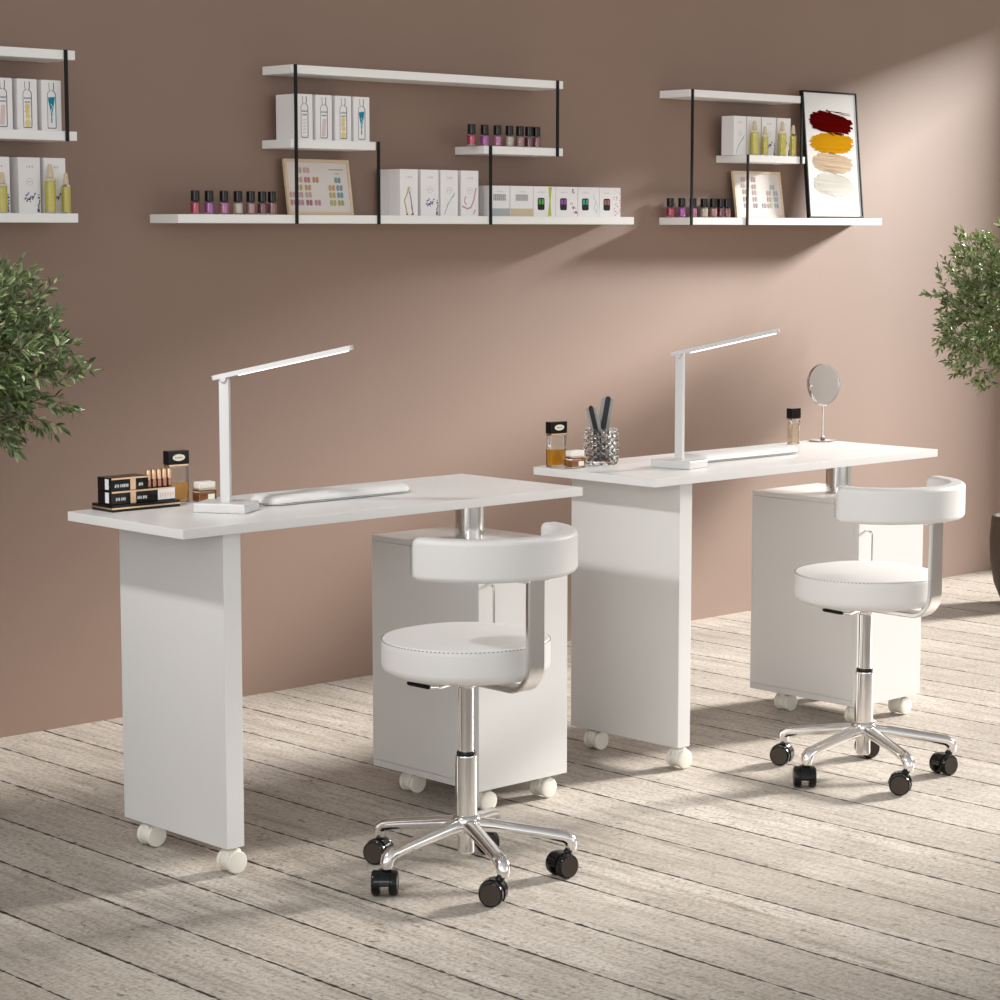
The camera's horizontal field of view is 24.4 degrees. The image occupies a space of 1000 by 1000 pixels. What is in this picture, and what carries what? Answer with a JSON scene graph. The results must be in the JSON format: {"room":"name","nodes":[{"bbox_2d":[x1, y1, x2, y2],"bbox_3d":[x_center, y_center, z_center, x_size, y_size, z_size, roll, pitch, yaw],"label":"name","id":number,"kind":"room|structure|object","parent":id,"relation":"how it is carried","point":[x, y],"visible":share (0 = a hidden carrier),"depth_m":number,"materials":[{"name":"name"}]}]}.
{"room":"salon","nodes":[
{"label":"salon","id":0,"kind":"room"},
{"bbox_2d":[0,0,999,737],"bbox_3d":[-1.066,-1.957,6.267,10.250,5.250,0.120,-6,9,-43],"label":"wall","id":1,"kind":"structure","parent":0,"point":[467,340],"depth_m":7.18,"materials":[{"name":"beige paint"}]},
{"bbox_2d":[0,46,77,222],"bbox_3d":[-1.549,-0.916,5.751,1.080,0.449,0.140,-6,9,-43],"label":"wall shelf","id":2,"kind":"object","parent":1,"relation":"attached to","point":[6,53],"visible":1,"depth_m":6.01,"materials":[{"name":"white paint"}]},
{"bbox_2d":[0,172,7,212],"bbox_3d":[-1.282,-0.792,5.949,0.027,0.105,0.027,-6,9,-43],"label":"oil bottle","id":3,"kind":"object","parent":2,"relation":"on","point":[3,187],"visible":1,"depth_m":5.94,"materials":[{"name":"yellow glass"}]},
{"bbox_2d":[0,157,10,212],"bbox_3d":[-1.314,-0.816,5.985,0.066,0.145,0.061,-6,9,-43],"label":"box","id":4,"kind":"object","parent":2,"relation":"on","point":[4,161],"visible":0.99,"depth_m":5.98,"materials":[{"name":"white cardboard"}]},
{"bbox_2d":[0,78,12,128],"bbox_3d":[-1.308,-1.022,5.967,0.059,0.132,0.091,-6,9,-43],"label":"box","id":5,"kind":"object","parent":2,"relation":"on","point":[6,111],"visible":1,"depth_m":5.94,"materials":[{"name":"white cardboard"}]},
{"bbox_2d":[9,157,40,212],"bbox_3d":[-1.247,-0.823,6.047,0.066,0.145,0.061,-6,9,-43],"label":"box","id":6,"kind":"object","parent":2,"relation":"on","point":[25,191],"visible":0.98,"depth_m":6.02,"materials":[{"name":"white cardboard"}]},
{"bbox_2d":[12,78,37,129],"bbox_3d":[-1.254,-1.028,6.016,0.059,0.132,0.091,-6,9,-43],"label":"box","id":7,"kind":"object","parent":2,"relation":"on","point":[24,91],"visible":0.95,"depth_m":5.98,"materials":[{"name":"white cardboard"}]},
{"bbox_2d":[36,80,61,130],"bbox_3d":[-1.201,-1.033,6.066,0.059,0.132,0.091,-6,9,-43],"label":"box","id":8,"kind":"object","parent":2,"relation":"on","point":[48,91],"visible":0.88,"depth_m":6.03,"materials":[{"name":"white cardboard"}]},
{"bbox_2d":[44,164,55,212],"bbox_3d":[-1.176,-0.814,6.046,0.029,0.128,0.029,-6,9,-43],"label":"oil bottle","id":9,"kind":"object","parent":2,"relation":"on","point":[50,182],"visible":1,"depth_m":6.04,"materials":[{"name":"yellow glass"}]},
{"bbox_2d":[40,158,64,212],"bbox_3d":[-1.191,-0.829,6.100,0.066,0.145,0.061,-6,9,-43],"label":"box","id":10,"kind":"object","parent":2,"relation":"on","point":[58,164],"visible":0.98,"depth_m":6.08,"materials":[{"name":"white cardboard"}]},
{"bbox_2d":[61,173,70,212],"bbox_3d":[-1.141,-0.807,6.080,0.024,0.106,0.024,-6,9,-43],"label":"oil bottle","id":11,"kind":"object","parent":2,"relation":"on","point":[65,188],"visible":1,"depth_m":6.07,"materials":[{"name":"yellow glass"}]},
{"bbox_2d":[150,64,633,224],"bbox_3d":[-0.265,-1.054,6.947,1.804,0.449,0.140,-6,9,-43],"label":"wall shelf","id":12,"kind":"object","parent":1,"relation":"attached to","point":[291,70],"visible":1,"depth_m":6.80,"materials":[{"name":"white paint"}]},
{"bbox_2d":[190,190,199,213],"bbox_3d":[-0.843,-0.823,6.388,0.027,0.066,0.027,-6,9,-43],"label":"nail polish","id":13,"kind":"object","parent":12,"relation":"on","point":[195,194],"visible":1,"depth_m":6.38,"materials":[{"name":"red glass"}]},
{"bbox_2d":[190,201,199,213],"bbox_3d":[-0.843,-0.808,6.390,0.027,0.036,0.027,-6,9,-43],"label":"glass bottle","id":14,"kind":"object","parent":13,"relation":"attached to","point":[194,205],"depth_m":6.38,"materials":[{"name":"pink"}]},
{"bbox_2d":[204,191,213,213],"bbox_3d":[-0.808,-0.826,6.420,0.027,0.066,0.027,-6,9,-43],"label":"nail polish","id":15,"kind":"object","parent":12,"relation":"on","point":[208,205],"visible":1,"depth_m":6.41,"materials":[{"name":"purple glass"}]},
{"bbox_2d":[204,201,213,213],"bbox_3d":[-0.808,-0.812,6.422,0.027,0.036,0.027,-6,9,-43],"label":"glass bottle","id":16,"kind":"object","parent":15,"relation":"attached to","point":[208,205],"depth_m":6.41,"materials":[{"name":"purple glass"}]},
{"bbox_2d":[219,191,228,213],"bbox_3d":[-0.771,-0.830,6.455,0.027,0.066,0.027,-6,9,-43],"label":"nail polish","id":17,"kind":"object","parent":12,"relation":"on","point":[223,195],"visible":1,"depth_m":6.45,"materials":[{"name":"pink glass"}]},
{"bbox_2d":[219,202,228,213],"bbox_3d":[-0.771,-0.816,6.457,0.027,0.036,0.027,-6,9,-43],"label":"glass bottle","id":18,"kind":"object","parent":17,"relation":"attached to","point":[223,206],"depth_m":6.45,"materials":[{"name":"pink glass"}]},
{"bbox_2d":[233,191,242,214],"bbox_3d":[-0.736,-0.834,6.488,0.027,0.066,0.027,-6,9,-43],"label":"nail polish","id":19,"kind":"object","parent":12,"relation":"on","point":[237,205],"visible":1,"depth_m":6.48,"materials":[{"name":"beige glass"}]},
{"bbox_2d":[233,202,242,214],"bbox_3d":[-0.736,-0.820,6.489,0.027,0.036,0.027,-6,9,-43],"label":"glass bottle","id":20,"kind":"object","parent":19,"relation":"attached to","point":[237,206],"depth_m":6.48,"materials":[{"name":"beige glass"}]},
{"bbox_2d":[246,191,255,214],"bbox_3d":[-0.703,-0.838,6.518,0.027,0.066,0.027,-6,9,-43],"label":"nail polish","id":21,"kind":"object","parent":12,"relation":"on","point":[250,195],"visible":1,"depth_m":6.51,"materials":[{"name":"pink glass"}]},
{"bbox_2d":[246,202,255,214],"bbox_3d":[-0.703,-0.823,6.520,0.027,0.036,0.027,-6,9,-43],"label":"glass bottle","id":22,"kind":"object","parent":21,"relation":"attached to","point":[250,206],"depth_m":6.51,"materials":[{"name":"pink glass"}]},
{"bbox_2d":[257,191,266,214],"bbox_3d":[-0.674,-0.841,6.545,0.027,0.066,0.027,-6,9,-43],"label":"nail polish","id":23,"kind":"object","parent":12,"relation":"on","point":[262,205],"visible":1,"depth_m":6.54,"materials":[{"name":"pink glass"}]},
{"bbox_2d":[257,202,266,214],"bbox_3d":[-0.674,-0.826,6.547,0.027,0.036,0.027,-6,9,-43],"label":"glass bottle","id":24,"kind":"object","parent":23,"relation":"attached to","point":[261,206],"depth_m":6.54,"materials":[{"name":"pink glass"}]},
{"bbox_2d":[267,192,276,214],"bbox_3d":[-0.648,-0.844,6.569,0.027,0.066,0.027,-6,9,-43],"label":"nail polish","id":25,"kind":"object","parent":12,"relation":"on","point":[271,206],"visible":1,"depth_m":6.56,"materials":[{"name":"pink glass"}]},
{"bbox_2d":[267,202,276,214],"bbox_3d":[-0.648,-0.829,6.571,0.027,0.036,0.027,-6,9,-43],"label":"glass bottle","id":26,"kind":"object","parent":25,"relation":"attached to","point":[271,206],"depth_m":6.56,"materials":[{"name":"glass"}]},
{"bbox_2d":[276,94,312,139],"bbox_3d":[-0.591,-1.099,6.638,0.060,0.130,0.095,-6,9,-43],"label":"box","id":27,"kind":"object","parent":12,"relation":"on","point":[285,102],"visible":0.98,"depth_m":6.61,"materials":[{"name":"white cardboard"}]},
{"bbox_2d":[282,158,353,214],"bbox_3d":[-0.532,-0.915,6.763,0.242,0.162,0.034,-6,9,-43],"label":"board","id":28,"kind":"object","parent":12,"relation":"on","point":[324,186],"visible":0.93,"depth_m":6.76,"materials":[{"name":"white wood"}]},
{"bbox_2d":[312,95,331,139],"bbox_3d":[-0.539,-1.104,6.686,0.060,0.130,0.095,-6,9,-43],"label":"box","id":29,"kind":"object","parent":12,"relation":"on","point":[321,104],"visible":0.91,"depth_m":6.65,"materials":[{"name":"white cardboard"}]},
{"bbox_2d":[332,96,350,140],"bbox_3d":[-0.486,-1.110,6.735,0.060,0.130,0.095,-6,9,-43],"label":"box","id":30,"kind":"object","parent":12,"relation":"on","point":[341,105],"visible":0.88,"depth_m":6.70,"materials":[{"name":"white cardboard"}]},
{"bbox_2d":[351,97,369,141],"bbox_3d":[-0.436,-1.115,6.782,0.060,0.130,0.095,-6,9,-43],"label":"box","id":31,"kind":"object","parent":12,"relation":"on","point":[359,105],"visible":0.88,"depth_m":6.74,"materials":[{"name":"white cardboard"}]},
{"bbox_2d":[380,169,388,214],"bbox_3d":[-0.326,-0.924,6.954,0.070,0.138,0.048,-6,9,-43],"label":"box","id":32,"kind":"object","parent":12,"relation":"on","point":[384,172],"visible":0.25,"depth_m":6.92,"materials":[{"name":"white cardboard"}]},
{"bbox_2d":[388,169,417,215],"bbox_3d":[-0.289,-0.920,6.915,0.070,0.138,0.055,-6,9,-43],"label":"box","id":33,"kind":"object","parent":12,"relation":"on","point":[402,183],"visible":1,"depth_m":6.89,"materials":[{"name":"white cardboard"}]},
{"bbox_2d":[418,169,438,215],"bbox_3d":[-0.229,-0.927,6.971,0.070,0.138,0.055,-6,9,-43],"label":"box","id":34,"kind":"object","parent":12,"relation":"on","point":[428,180],"visible":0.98,"depth_m":6.95,"materials":[{"name":"white cardboard"}]},
{"bbox_2d":[438,170,457,215],"bbox_3d":[-0.172,-0.933,7.025,0.070,0.138,0.055,-6,9,-43],"label":"box","id":35,"kind":"object","parent":12,"relation":"on","point":[448,179],"visible":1,"depth_m":7.00,"materials":[{"name":"white cardboard"}]},
{"bbox_2d":[458,170,477,215],"bbox_3d":[-0.110,-0.939,7.082,0.070,0.138,0.055,-6,9,-43],"label":"box","id":36,"kind":"object","parent":12,"relation":"on","point":[467,180],"visible":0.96,"depth_m":7.06,"materials":[{"name":"white cardboard"}]},
{"bbox_2d":[467,124,475,145],"bbox_3d":[-0.087,-1.116,7.067,0.027,0.066,0.027,-6,9,-43],"label":"nail polish","id":37,"kind":"object","parent":12,"relation":"on","point":[471,137],"visible":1,"depth_m":7.06,"materials":[{"name":"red glass"}]},
{"bbox_2d":[467,134,475,145],"bbox_3d":[-0.087,-1.101,7.069,0.027,0.036,0.027,-6,9,-43],"label":"glass bottle","id":38,"kind":"object","parent":37,"relation":"attached to","point":[471,138],"depth_m":7.06,"materials":[{"name":"pink"}]},
{"bbox_2d":[478,186,482,215],"bbox_3d":[-0.034,-0.930,7.191,0.086,0.094,0.030,-6,9,-43],"label":"kit box","id":39,"kind":"object","parent":12,"relation":"on","point":[480,188],"visible":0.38,"depth_m":7.16,"materials":[{"name":"white cardboard"}]},
{"bbox_2d":[480,125,488,145],"bbox_3d":[-0.047,-1.120,7.104,0.027,0.066,0.027,-6,9,-43],"label":"nail polish","id":40,"kind":"object","parent":12,"relation":"on","point":[484,138],"visible":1,"depth_m":7.09,"materials":[{"name":"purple glass"}]},
{"bbox_2d":[480,134,488,145],"bbox_3d":[-0.047,-1.106,7.106,0.027,0.036,0.027,-6,9,-43],"label":"glass bottle","id":41,"kind":"object","parent":40,"relation":"attached to","point":[484,138],"depth_m":7.10,"materials":[{"name":"purple glass"}]},
{"bbox_2d":[483,185,509,215],"bbox_3d":[-0.011,-0.927,7.167,0.086,0.094,0.031,-6,9,-43],"label":"kit box","id":42,"kind":"object","parent":12,"relation":"on","point":[500,194],"visible":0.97,"depth_m":7.15,"materials":[{"name":"white cardboard"}]},
{"bbox_2d":[493,125,501,145],"bbox_3d":[-0.008,-1.125,7.141,0.027,0.066,0.027,-6,9,-43],"label":"nail polish","id":43,"kind":"object","parent":12,"relation":"on","point":[497,138],"visible":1,"depth_m":7.13,"materials":[{"name":"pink glass"}]},
{"bbox_2d":[493,135,501,145],"bbox_3d":[-0.008,-1.110,7.143,0.027,0.036,0.027,-6,9,-43],"label":"glass bottle","id":44,"kind":"object","parent":43,"relation":"attached to","point":[497,139],"depth_m":7.13,"materials":[{"name":"pink glass"}]},
{"bbox_2d":[505,126,513,146],"bbox_3d":[0.029,-1.129,7.176,0.027,0.066,0.027,-6,9,-43],"label":"nail polish","id":45,"kind":"object","parent":12,"relation":"on","point":[509,139],"visible":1,"depth_m":7.17,"materials":[{"name":"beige glass"}]},
{"bbox_2d":[505,135,513,146],"bbox_3d":[0.029,-1.114,7.177,0.027,0.036,0.027,-6,9,-43],"label":"glass bottle","id":46,"kind":"object","parent":45,"relation":"attached to","point":[509,139],"depth_m":7.17,"materials":[{"name":"beige glass"}]},
{"bbox_2d":[516,126,523,146],"bbox_3d":[0.062,-1.132,7.206,0.027,0.066,0.027,-6,9,-43],"label":"nail polish","id":47,"kind":"object","parent":12,"relation":"on","point":[519,129],"visible":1,"depth_m":7.20,"materials":[{"name":"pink glass"}]},
{"bbox_2d":[510,186,532,215],"bbox_3d":[0.058,-0.935,7.232,0.098,0.094,0.031,-6,9,-43],"label":"kit box","id":48,"kind":"object","parent":12,"relation":"on","point":[521,197],"visible":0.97,"depth_m":7.22,"materials":[{"name":"white cardboard"}]},
{"bbox_2d":[525,127,532,146],"bbox_3d":[0.090,-1.135,7.233,0.027,0.066,0.027,-6,9,-43],"label":"nail polish","id":49,"kind":"object","parent":12,"relation":"on","point":[528,130],"visible":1,"depth_m":7.22,"materials":[{"name":"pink glass"}]},
{"bbox_2d":[533,127,540,147],"bbox_3d":[0.115,-1.138,7.255,0.027,0.066,0.027,-6,9,-43],"label":"nail polish","id":50,"kind":"object","parent":12,"relation":"on","point":[536,130],"visible":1,"depth_m":7.24,"materials":[{"name":"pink glass"}]},
{"bbox_2d":[533,136,540,147],"bbox_3d":[0.115,-1.123,7.257,0.027,0.036,0.027,-6,9,-43],"label":"glass bottle","id":51,"kind":"object","parent":50,"relation":"attached to","point":[536,139],"depth_m":7.25,"materials":[{"name":"pink glass"}]},
{"bbox_2d":[533,186,554,216],"bbox_3d":[0.131,-0.943,7.299,0.097,0.094,0.031,-6,9,-43],"label":"kit box","id":52,"kind":"object","parent":12,"relation":"on","point":[543,196],"visible":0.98,"depth_m":7.29,"materials":[{"name":"white cardboard"}]},
{"bbox_2d":[555,187,577,216],"bbox_3d":[0.203,-0.951,7.366,0.097,0.094,0.031,-6,9,-43],"label":"kit box","id":53,"kind":"object","parent":12,"relation":"on","point":[566,198],"visible":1,"depth_m":7.36,"materials":[{"name":"white cardboard"}]},
{"bbox_2d":[577,187,598,216],"bbox_3d":[0.275,-0.958,7.433,0.096,0.094,0.031,-6,9,-43],"label":"kit box","id":54,"kind":"object","parent":12,"relation":"on","point":[588,197],"visible":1,"depth_m":7.42,"materials":[{"name":"white cardboard"}]},
{"bbox_2d":[599,188,620,216],"bbox_3d":[0.347,-0.966,7.501,0.098,0.094,0.031,-6,9,-43],"label":"kit box","id":55,"kind":"object","parent":12,"relation":"on","point":[609,198],"visible":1,"depth_m":7.49,"materials":[{"name":"white cardboard"}]},
{"bbox_2d":[659,89,881,224],"bbox_3d":[0.967,-1.188,8.095,1.048,0.449,0.140,-6,9,-43],"label":"wall shelf","id":56,"kind":"object","parent":1,"relation":"attached to","point":[686,94],"visible":1,"depth_m":7.91,"materials":[{"name":"white paint"}]},
{"bbox_2d":[666,198,673,217],"bbox_3d":[0.575,-0.987,7.801,0.027,0.066,0.027,-6,9,-43],"label":"nail polish","id":57,"kind":"object","parent":56,"relation":"on","point":[670,201],"visible":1,"depth_m":7.79,"materials":[{"name":"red glass"}]},
{"bbox_2d":[678,198,685,216],"bbox_3d":[0.617,-0.991,7.840,0.027,0.066,0.027,-6,9,-43],"label":"nail polish","id":58,"kind":"object","parent":56,"relation":"on","point":[681,201],"visible":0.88,"depth_m":7.83,"materials":[{"name":"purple glass"}]},
{"bbox_2d":[689,198,696,216],"bbox_3d":[0.658,-0.996,7.879,0.027,0.066,0.027,-6,9,-43],"label":"nail polish","id":59,"kind":"object","parent":56,"relation":"on","point":[694,199],"visible":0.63,"depth_m":7.87,"materials":[{"name":"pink glass"}]},
{"bbox_2d":[700,198,707,217],"bbox_3d":[0.699,-1.000,7.917,0.027,0.066,0.027,-6,9,-43],"label":"nail polish","id":60,"kind":"object","parent":56,"relation":"on","point":[704,201],"visible":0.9,"depth_m":7.91,"materials":[{"name":"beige glass"}]},
{"bbox_2d":[709,199,716,217],"bbox_3d":[0.734,-1.004,7.949,0.027,0.066,0.027,-6,9,-43],"label":"nail polish","id":61,"kind":"object","parent":56,"relation":"on","point":[713,202],"visible":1,"depth_m":7.94,"materials":[{"name":"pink glass"}]},
{"bbox_2d":[717,199,724,217],"bbox_3d":[0.762,-1.007,7.975,0.027,0.066,0.027,-6,9,-43],"label":"nail polish","id":62,"kind":"object","parent":56,"relation":"on","point":[720,202],"visible":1,"depth_m":7.97,"materials":[{"name":"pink glass"}]},
{"bbox_2d":[724,199,730,217],"bbox_3d":[0.784,-1.009,7.996,0.027,0.066,0.027,-6,9,-43],"label":"nail polish","id":63,"kind":"object","parent":56,"relation":"on","point":[726,201],"visible":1,"depth_m":7.99,"materials":[{"name":"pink glass"}]},
{"bbox_2d":[721,116,745,154],"bbox_3d":[0.803,-1.250,7.930,0.064,0.133,0.057,-6,9,-43],"label":"box","id":64,"kind":"object","parent":56,"relation":"on","point":[733,142],"visible":1,"depth_m":7.91,"materials":[{"name":"white cardboard"}]},
{"bbox_2d":[746,116,760,154],"bbox_3d":[0.856,-1.256,7.980,0.070,0.133,0.057,-6,9,-43],"label":"box","id":65,"kind":"object","parent":56,"relation":"on","point":[749,120],"visible":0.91,"depth_m":7.94,"materials":[{"name":"white cardboard"}]},
{"bbox_2d":[750,121,758,154],"bbox_3d":[0.874,-1.243,7.931,0.029,0.118,0.029,-6,9,-43],"label":"oil bottle","id":66,"kind":"object","parent":56,"relation":"on","point":[754,134],"visible":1,"depth_m":7.92,"materials":[{"name":"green glass"}]},
{"bbox_2d":[731,171,784,217],"bbox_3d":[0.904,-1.070,8.101,0.254,0.162,0.034,-6,9,-43],"label":"board","id":67,"kind":"object","parent":56,"relation":"on","point":[765,188],"visible":0.94,"depth_m":8.10,"materials":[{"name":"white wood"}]},
{"bbox_2d":[761,126,767,155],"bbox_3d":[0.913,-1.238,7.969,0.024,0.100,0.024,-6,9,-43],"label":"oil bottle","id":68,"kind":"object","parent":56,"relation":"on","point":[764,138],"visible":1,"depth_m":7.96,"materials":[{"name":"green glass"}]},
{"bbox_2d":[760,117,775,155],"bbox_3d":[0.913,-1.262,8.033,0.074,0.133,0.057,-6,9,-43],"label":"box","id":69,"kind":"object","parent":56,"relation":"on","point":[770,123],"visible":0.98,"depth_m":8.02,"materials":[{"name":"white cardboard"}]},
{"bbox_2d":[778,121,785,155],"bbox_3d":[0.981,-1.255,8.031,0.028,0.120,0.028,-6,9,-43],"label":"oil bottle","id":70,"kind":"object","parent":56,"relation":"on","point":[782,133],"visible":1,"depth_m":8.02,"materials":[{"name":"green glass"}]},
{"bbox_2d":[775,118,790,155],"bbox_3d":[0.972,-1.268,8.088,0.072,0.133,0.057,-6,9,-43],"label":"box","id":71,"kind":"object","parent":56,"relation":"on","point":[787,121],"visible":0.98,"depth_m":8.07,"materials":[{"name":"white cardboard"}]},
{"bbox_2d":[789,125,796,156],"bbox_3d":[1.024,-1.254,8.072,0.024,0.109,0.024,-6,9,-43],"label":"oil bottle","id":72,"kind":"object","parent":56,"relation":"on","point":[792,149],"visible":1,"depth_m":8.06,"materials":[{"name":"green glass"}]},
{"bbox_2d":[799,90,863,217],"bbox_3d":[1.192,-1.239,8.304,0.306,0.451,0.060,-6,9,-43],"label":"framed print","id":73,"kind":"object","parent":56,"relation":"on","point":[831,148],"visible":1,"depth_m":8.29,"materials":[{"name":"white paper"}]},
{"bbox_2d":[0,570,999,999],"bbox_3d":[1.712,0.972,3.625,10.250,0.060,8.000,-6,9,-43],"label":"floor","id":74,"kind":"structure","parent":0,"point":[718,877],"depth_m":4.95,"materials":[{"name":"beige wood"}]},
{"bbox_2d":[0,251,105,462],"bbox_3d":[-1.306,0.049,5.275,0.786,1.394,0.764,1,7,10],"label":"potted tree","id":75,"kind":"object","parent":74,"relation":"on","point":[18,327],"visible":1,"depth_m":5.20,"materials":[{"name":"green plant"}]},
{"bbox_2d":[68,474,582,873],"bbox_3d":[-0.371,0.370,5.302,1.157,0.750,0.429,-6,9,-43],"label":"desk","id":76,"kind":"object","parent":74,"relation":"on","point":[180,567],"visible":0.81,"depth_m":5.09,"materials":[{"name":"white laminate"}]},
{"bbox_2d":[91,499,180,512],"bbox_3d":[-0.800,0.010,5.082,0.179,0.016,0.081,-6,9,-43],"label":"tray","id":77,"kind":"object","parent":76,"relation":"on","point":[171,502],"visible":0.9,"depth_m":5.04,"materials":[{"name":"black"}]},
{"bbox_2d":[98,486,174,504],"bbox_3d":[-0.798,-0.012,5.074,0.169,0.029,0.053,-6,9,-43],"label":"case","id":78,"kind":"object","parent":77,"relation":"on","point":[156,493],"visible":1,"depth_m":5.04,"materials":[{"name":"black"}]},
{"bbox_2d":[97,473,147,491],"bbox_3d":[-0.823,-0.038,5.048,0.099,0.029,0.053,-6,9,-43],"label":"case","id":79,"kind":"object","parent":78,"relation":"on","point":[133,481],"visible":1,"depth_m":5.03,"materials":[{"name":"black cardboard"}]},
{"bbox_2d":[161,468,166,485],"bbox_3d":[-0.743,-0.051,5.108,0.011,0.040,0.011,-6,9,-43],"label":"tube","id":80,"kind":"object","parent":78,"relation":"on","point":[163,471],"visible":1,"depth_m":5.10,"materials":[{"name":"gold metal"}]},
{"bbox_2d":[163,450,188,502],"bbox_3d":[-0.725,-0.053,5.180,0.054,0.117,0.025,-5,9,-39],"label":"perfume bottle","id":81,"kind":"object","parent":76,"relation":"on","point":[177,460],"visible":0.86,"depth_m":5.17,"materials":[{"name":"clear glass"}]},
{"bbox_2d":[193,480,216,501],"bbox_3d":[-0.665,-0.020,5.205,0.047,0.046,0.031,-5,8,-37],"label":"jar","id":82,"kind":"object","parent":76,"relation":"on","point":[203,490],"visible":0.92,"depth_m":5.19,"materials":[{"name":"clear glass"}]},
{"bbox_2d":[193,345,353,513],"bbox_3d":[-0.482,-0.153,4.972,0.354,0.365,0.087,2,7,15],"label":"desk lamp","id":83,"kind":"object","parent":76,"relation":"on","point":[225,504],"visible":1,"depth_m":4.99,"materials":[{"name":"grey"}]},
{"bbox_2d":[250,481,409,505],"bbox_3d":[-0.385,-0.017,5.278,0.422,0.023,0.107,-6,9,-43],"label":"hand rest","id":84,"kind":"object","parent":76,"relation":"on","point":[361,490],"visible":0.9,"depth_m":5.23,"materials":[{"name":"white leather"}]},
{"bbox_2d":[363,522,578,906],"bbox_3d":[-0.058,0.427,4.831,0.445,0.745,0.461,-1,7,-7],"label":"stool","id":85,"kind":"object","parent":74,"relation":"on","point":[463,655],"visible":1,"depth_m":4.70,"materials":[{"name":"white leather"}]},
{"bbox_2d":[534,440,937,768],"bbox_3d":[0.655,0.258,6.261,1.157,0.750,0.429,-6,9,-43],"label":"desk","id":86,"kind":"object","parent":74,"relation":"on","point":[632,518],"visible":0.87,"depth_m":6.06,"materials":[{"name":"white laminate"}]},
{"bbox_2d":[546,421,566,466],"bbox_3d":[0.146,-0.145,5.975,0.054,0.117,0.025,-5,9,-39],"label":"perfume bottle","id":87,"kind":"object","parent":86,"relation":"on","point":[556,438],"visible":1,"depth_m":5.96,"materials":[{"name":"clear"}]},
{"bbox_2d":[565,449,584,468],"bbox_3d":[0.193,-0.106,5.947,0.047,0.046,0.031,-5,8,-37],"label":"jar","id":88,"kind":"object","parent":86,"relation":"on","point":[574,458],"visible":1,"depth_m":5.94,"materials":[{"name":"beige glass"}]},
{"bbox_2d":[583,427,618,464],"bbox_3d":[0.265,-0.141,6.043,0.093,0.094,0.093,-6,9,-43],"label":"crystal tumbler","id":89,"kind":"object","parent":86,"relation":"on","point":[601,447],"visible":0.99,"depth_m":6.01,"materials":[{"name":"clear glass"}]},
{"bbox_2d":[586,406,600,428],"bbox_3d":[0.252,-0.177,6.027,0.061,0.141,0.023,-6,9,-43],"label":"file","id":90,"kind":"object","parent":89,"relation":"in","point":[592,414],"visible":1,"depth_m":6.01,"materials":[{"name":"black"}]},
{"bbox_2d":[599,396,613,428],"bbox_3d":[0.270,-0.190,6.056,0.026,0.161,0.068,5,8,35],"label":"file","id":91,"kind":"object","parent":89,"relation":"in","point":[606,407],"visible":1,"depth_m":6.06,"materials":[{"name":"black"}]},
{"bbox_2d":[651,328,779,469],"bbox_3d":[0.555,-0.258,5.872,0.354,0.365,0.087,5,8,38],"label":"desk lamp","id":92,"kind":"object","parent":86,"relation":"on","point":[677,462],"visible":1,"depth_m":5.93,"materials":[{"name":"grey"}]},
{"bbox_2d":[684,444,797,462],"bbox_3d":[0.642,-0.127,6.231,0.422,0.023,0.107,-6,9,-43],"label":"hand rest","id":93,"kind":"object","parent":86,"relation":"on","point":[728,454],"visible":0.82,"depth_m":6.19,"materials":[{"name":"white leather"}]},
{"bbox_2d":[787,408,800,443],"bbox_3d":[0.840,-0.212,6.612,0.036,0.103,0.024,-6,9,-40],"label":"bottle","id":94,"kind":"object","parent":86,"relation":"on","point":[793,414],"visible":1,"depth_m":6.60,"materials":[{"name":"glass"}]},
{"bbox_2d":[807,364,839,441],"bbox_3d":[0.937,-0.283,6.695,0.111,0.225,0.080,-1,7,-8],"label":"makeup mirror","id":95,"kind":"object","parent":86,"relation":"on","point":[823,381],"visible":1,"depth_m":6.69,"materials":[{"name":"silver metal"}]},
{"bbox_2d":[811,366,838,402],"bbox_3d":[0.936,-0.335,6.690,0.114,0.114,0.021,-4,8,-33],"label":"mirror glass","id":96,"kind":"object","parent":95,"relation":"attached to","point":[824,379],"depth_m":6.69,"materials":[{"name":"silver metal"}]},
{"bbox_2d":[770,476,965,795],"bbox_3d":[0.926,0.320,5.754,0.445,0.745,0.461,-1,7,-7],"label":"stool","id":97,"kind":"object","parent":74,"relation":"on","point":[864,588],"visible":1,"depth_m":5.63,"materials":[{"name":"white leather"}]},
{"bbox_2d":[918,216,999,596],"bbox_3d":[1.932,-0.352,8.377,0.851,1.476,0.813,-3,7,-26],"label":"potted tree","id":98,"kind":"object","parent":74,"relation":"on","point":[973,289],"visible":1,"depth_m":8.32,"materials":[{"name":"green plant"}]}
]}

